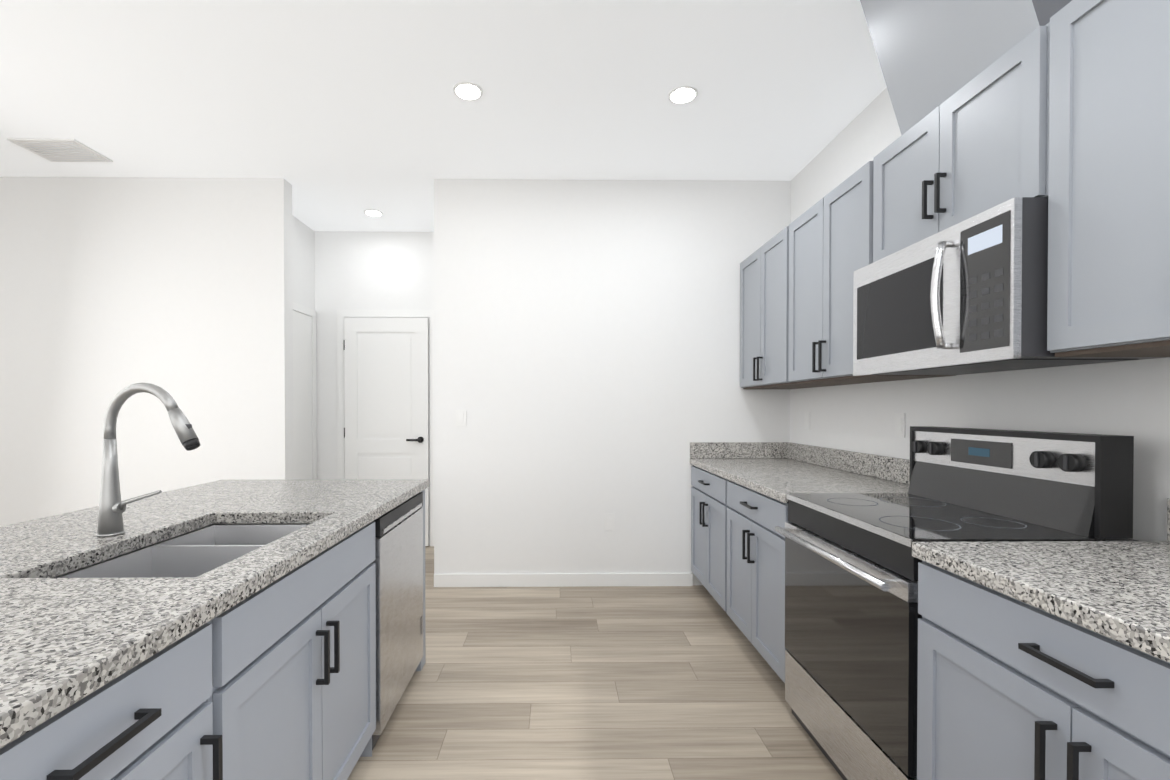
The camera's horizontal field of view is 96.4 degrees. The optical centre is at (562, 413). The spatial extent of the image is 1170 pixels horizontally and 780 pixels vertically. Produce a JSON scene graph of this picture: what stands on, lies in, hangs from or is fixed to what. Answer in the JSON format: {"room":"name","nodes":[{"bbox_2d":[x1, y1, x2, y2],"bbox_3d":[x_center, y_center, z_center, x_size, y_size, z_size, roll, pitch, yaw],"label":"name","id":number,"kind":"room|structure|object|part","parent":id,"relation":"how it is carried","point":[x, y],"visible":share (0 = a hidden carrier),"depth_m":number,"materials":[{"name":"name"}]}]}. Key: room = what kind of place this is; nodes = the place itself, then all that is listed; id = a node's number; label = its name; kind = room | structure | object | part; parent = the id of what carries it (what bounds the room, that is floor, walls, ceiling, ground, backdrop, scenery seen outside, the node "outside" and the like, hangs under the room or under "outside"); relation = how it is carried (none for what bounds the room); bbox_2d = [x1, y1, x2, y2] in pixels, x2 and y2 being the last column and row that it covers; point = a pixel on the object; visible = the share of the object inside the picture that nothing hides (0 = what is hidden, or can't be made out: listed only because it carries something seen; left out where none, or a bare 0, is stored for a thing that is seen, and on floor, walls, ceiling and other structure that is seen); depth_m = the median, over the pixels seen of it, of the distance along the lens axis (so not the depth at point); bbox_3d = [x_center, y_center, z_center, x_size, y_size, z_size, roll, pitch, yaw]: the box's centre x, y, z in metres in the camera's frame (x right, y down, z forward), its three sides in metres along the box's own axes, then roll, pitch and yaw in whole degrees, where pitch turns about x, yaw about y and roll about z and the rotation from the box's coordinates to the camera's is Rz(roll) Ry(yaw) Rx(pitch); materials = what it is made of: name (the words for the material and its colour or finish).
{"room":"kitchen","nodes":[
{"label":"kitchen","id":0,"kind":"room"},
{"bbox_2d":[292,215,314,309],"bbox_3d":[-2.333,-0.218,4.320,0.120,2.900,0.990,0,1,-1],"label":"wall","id":1,"kind":"structure","parent":0,"point":[303,264],"depth_m":4.59,"materials":[{"name":"paint"}]},
{"bbox_2d":[293,310,311,478],"bbox_3d":[-2.268,0.179,4.359,0.008,2.092,0.756,0,1,-1],"label":"hall door","id":2,"kind":"structure","parent":1,"relation":"in","point":[302,383],"depth_m":4.55,"materials":[{"name":"paint"}]},
{"bbox_2d":[293,302,316,478],"bbox_3d":[-2.265,0.149,4.359,0.018,2.165,0.890,0,1,-1],"label":"door frame","id":3,"kind":"structure","parent":1,"relation":"attached to","point":[297,307],"depth_m":4.74,"materials":[{"name":"paint"}]},
{"bbox_2d":[315,231,433,545],"bbox_3d":[-1.605,-0.223,4.883,1.590,2.900,0.120,0,1,-1],"label":"wall","id":4,"kind":"structure","parent":0,"point":[374,270],"depth_m":4.81,"materials":[{"name":"paint"}]},
{"bbox_2d":[337,310,433,545],"bbox_3d":[-1.614,0.139,4.816,0.914,2.177,0.018,0,1,-1],"label":"door frame","id":5,"kind":"structure","parent":4,"relation":"attached to","point":[341,314],"depth_m":4.80,"materials":[{"name":"paint"}]},
{"bbox_2d":[344,318,428,545],"bbox_3d":[-1.615,0.174,4.771,0.764,2.092,0.102,0,1,-1],"label":"hall door","id":6,"kind":"structure","parent":4,"relation":"in","point":[386,398],"depth_m":4.78,"materials":[{"name":"paint"}]},
{"bbox_2d":[0,177,790,584],"bbox_3d":[-2.134,-0.213,3.767,7.767,2.900,0.120,0,1,-1],"label":"wall","id":7,"kind":"structure","parent":0,"point":[587,355],"depth_m":3.72,"materials":[{"name":"paint"}]},
{"bbox_2d":[456,410,465,425],"bbox_3d":[-0.722,0.032,3.720,0.072,0.116,0.008,0,1,-1],"label":"switch plate","id":8,"kind":"object","parent":7,"relation":"attached to","point":[460,417],"visible":1,"depth_m":3.72,"materials":[{"name":"white plastic"}]},
{"bbox_2d":[434,573,692,586],"bbox_3d":[0.008,1.192,3.737,1.850,0.090,0.012,0,1,-1],"label":"baseboard","id":9,"kind":"structure","parent":7,"relation":"attached to","point":[563,579],"depth_m":3.72,"materials":[{"name":"paint"}]},
{"bbox_2d":[0,0,886,231],"bbox_3d":[-2.158,-1.685,0.583,7.887,0.100,8.680,0,1,-1],"label":"ceiling","id":10,"kind":"structure","parent":0,"point":[340,115],"depth_m":2.68,"materials":[{"name":"paint"}]},
{"bbox_2d":[7,138,112,161],"bbox_3d":[-3.152,-1.651,3.293,0.400,0.016,0.280,0,1,-1],"label":"ceiling vent","id":11,"kind":"object","parent":10,"relation":"in","point":[59,150],"visible":1,"depth_m":3.27,"materials":[{"name":"metal"}]},
{"bbox_2d":[364,209,382,216],"bbox_3d":[-1.574,-1.664,4.350,0.152,0.008,0.152,0,1,-1],"label":"recessed light","id":12,"kind":"object","parent":10,"relation":"in","point":[372,212],"visible":1,"depth_m":4.35,"materials":[{"name":"paint"}]},
{"bbox_2d":[453,82,482,100],"bbox_3d":[-0.485,-1.649,2.683,0.152,0.008,0.152,0,1,-1],"label":"recessed light","id":13,"kind":"object","parent":10,"relation":"in","point":[468,91],"visible":1,"depth_m":2.67,"materials":[{"name":"paint"}]},
{"bbox_2d":[668,86,697,103],"bbox_3d":[0.625,-1.650,2.715,0.152,0.008,0.152,0,1,-1],"label":"recessed light","id":14,"kind":"object","parent":10,"relation":"in","point":[683,95],"visible":1,"depth_m":2.71,"materials":[{"name":"paint"}]},
{"bbox_2d":[347,546,842,779],"bbox_3d":[-2.158,1.315,0.610,7.887,0.100,8.680,0,1,-1],"label":"floor","id":15,"kind":"structure","parent":0,"point":[610,683],"depth_m":2.31,"materials":[{"name":"brown wood"}]},
{"bbox_2d":[0,487,427,779],"bbox_3d":[-1.018,0.827,0.896,0.774,0.870,3.435,0,1,-1],"label":"kitchen island","id":16,"kind":"object","parent":15,"relation":"on","point":[274,629],"depth_m":1.27,"materials":[{"name":"grey"}]},
{"bbox_3d":[-0.961,0.829,0.745,0.664,0.870,0.522,0,1,-1],"label":"island cabinet drawer","id":17,"kind":"part","parent":16,"relation":"part of","materials":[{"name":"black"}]},
{"bbox_2d":[0,479,427,742],"bbox_3d":[-1.172,0.405,0.888,1.036,0.114,3.490,0,1,-1],"label":"island countertop","id":18,"kind":"structure","parent":16,"relation":"on","point":[64,629],"depth_m":1.13,"materials":[{"name":"grey stone"}]},
{"bbox_2d":[88,383,199,534],"bbox_3d":[-1.147,0.129,1.453,0.319,0.427,0.107,0,1,-1],"label":"faucet","id":19,"kind":"object","parent":18,"relation":"on","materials":[{"name":"silver metal"}]},
{"bbox_3d":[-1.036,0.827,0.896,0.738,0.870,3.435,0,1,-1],"label":"island panel","id":20,"kind":"part","parent":16,"relation":"part of","materials":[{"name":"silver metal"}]},
{"bbox_2d":[372,492,422,749],"bbox_3d":[-0.962,0.817,2.212,0.594,0.868,0.609,0,1,-1],"label":"dishwasher","id":21,"kind":"object","parent":16,"relation":"in","point":[398,561],"depth_m":2.12,"materials":[{"name":"grey metal"}]},
{"bbox_2d":[691,466,729,612],"bbox_3d":[1.260,0.805,3.362,0.743,0.870,0.779,0,1,-1],"label":"base cabinet","id":22,"kind":"object","parent":15,"relation":"on","point":[709,506],"visible":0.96,"depth_m":3.29,"materials":[{"name":"grey wood"}]},
{"bbox_2d":[690,458,908,502],"bbox_3d":[1.277,0.350,2.966,0.719,0.040,1.563,0,1,-1],"label":"countertop","id":23,"kind":"structure","parent":22,"relation":"on","point":[778,479],"depth_m":2.70,"materials":[{"name":"grey stone"}]},
{"bbox_2d":[727,481,789,682],"bbox_3d":[1.269,0.812,2.579,0.743,0.870,0.779,0,1,-1],"label":"base cabinet","id":24,"kind":"object","parent":15,"relation":"on","point":[755,577],"visible":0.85,"depth_m":2.51,"materials":[{"name":"grey wood"}]},
{"bbox_2d":[775,426,1137,779],"bbox_3d":[1.253,0.656,1.798,0.759,1.196,0.764,0,1,-1],"label":"range","id":25,"kind":"object","parent":15,"relation":"on","point":[852,615],"visible":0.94,"depth_m":1.66,"materials":[{"name":"silver metal"}]},
{"bbox_2d":[917,560,1169,779],"bbox_3d":[1.287,0.826,0.982,0.743,0.870,0.855,0,1,-1],"label":"base cabinet","id":26,"kind":"object","parent":15,"relation":"on","point":[1010,688],"visible":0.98,"depth_m":1.08,"materials":[{"name":"grey wood"}]},
{"bbox_2d":[912,541,1169,662],"bbox_3d":[1.302,0.369,0.744,0.719,0.040,1.326,0,1,-1],"label":"countertop","id":27,"kind":"structure","parent":26,"relation":"on","point":[1118,591],"depth_m":1.11,"materials":[{"name":"grey stone"}]},
{"bbox_2d":[790,87,1169,540],"bbox_3d":[1.732,-0.181,0.086,0.120,2.900,7.330,0,1,-1],"label":"wall","id":28,"kind":"structure","parent":0,"point":[1128,398],"depth_m":2.06,"materials":[{"name":"paint"}]},
{"bbox_2d":[740,226,847,388],"bbox_3d":[1.433,-0.619,3.350,0.398,0.902,0.782,0,1,-1],"label":"upper cabinet","id":29,"kind":"object","parent":28,"relation":"attached to","point":[764,316],"visible":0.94,"depth_m":3.27,"materials":[{"name":"grey wood"}]},
{"bbox_2d":[690,442,909,484],"bbox_3d":[1.278,0.272,2.965,0.717,0.114,1.563,0,1,-1],"label":"backsplash","id":30,"kind":"structure","parent":28,"relation":"attached to","point":[888,468],"depth_m":3.32,"materials":[{"name":"grey stone"}]},
{"bbox_2d":[804,412,809,429],"bbox_3d":[1.629,0.049,3.482,0.008,0.116,0.072,0,1,-1],"label":"electrical outlet plate","id":31,"kind":"object","parent":28,"relation":"attached to","point":[806,420],"visible":1,"depth_m":3.47,"materials":[{"name":"white plastic"}]},
{"bbox_2d":[788,160,955,383],"bbox_3d":[1.442,-0.612,2.565,0.398,0.902,0.780,0,1,-1],"label":"upper cabinet","id":32,"kind":"object","parent":28,"relation":"attached to","point":[830,242],"visible":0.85,"depth_m":2.51,"materials":[{"name":"grey wood"}]},
{"bbox_2d":[895,413,905,436],"bbox_3d":[1.640,0.058,2.542,0.008,0.116,0.072,0,1,-1],"label":"electrical outlet plate","id":33,"kind":"object","parent":28,"relation":"attached to","point":[900,423],"visible":1,"depth_m":2.53,"materials":[{"name":"white plastic"}]},
{"bbox_2d":[873,22,1049,261],"bbox_3d":[1.450,-0.823,1.787,0.398,0.465,0.766,0,1,-1],"label":"upper cabinet","id":34,"kind":"object","parent":28,"relation":"attached to","point":[977,144],"visible":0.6,"depth_m":1.65,"materials":[{"name":"grey wood"}]},
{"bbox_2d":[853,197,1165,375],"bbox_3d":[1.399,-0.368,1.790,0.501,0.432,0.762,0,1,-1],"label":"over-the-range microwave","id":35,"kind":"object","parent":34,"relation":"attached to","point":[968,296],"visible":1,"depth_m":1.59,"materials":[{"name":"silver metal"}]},
{"bbox_2d":[860,0,1071,134],"bbox_3d":[1.385,-1.350,1.728,0.529,0.586,0.592,0,1,-1],"label":"enclosure","id":36,"kind":"object","parent":28,"relation":"attached to","point":[932,55],"visible":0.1,"depth_m":1.75,"materials":[{"name":"grey paint"}]},
{"bbox_2d":[1047,0,1169,356],"bbox_3d":[1.459,-0.598,1.023,0.398,0.902,0.758,0,1,-1],"label":"upper cabinet","id":37,"kind":"object","parent":28,"relation":"attached to","point":[1109,198],"visible":1,"depth_m":1.24,"materials":[{"name":"grey wood"}]},
{"bbox_2d":[1167,498,1169,540],"bbox_3d":[1.649,0.291,0.747,0.025,0.114,1.326,0,1,-1],"label":"backsplash","id":38,"kind":"structure","parent":28,"relation":"attached to","point":[1168,519],"depth_m":1.41,"materials":[{"name":"grey stone"}]}
]}

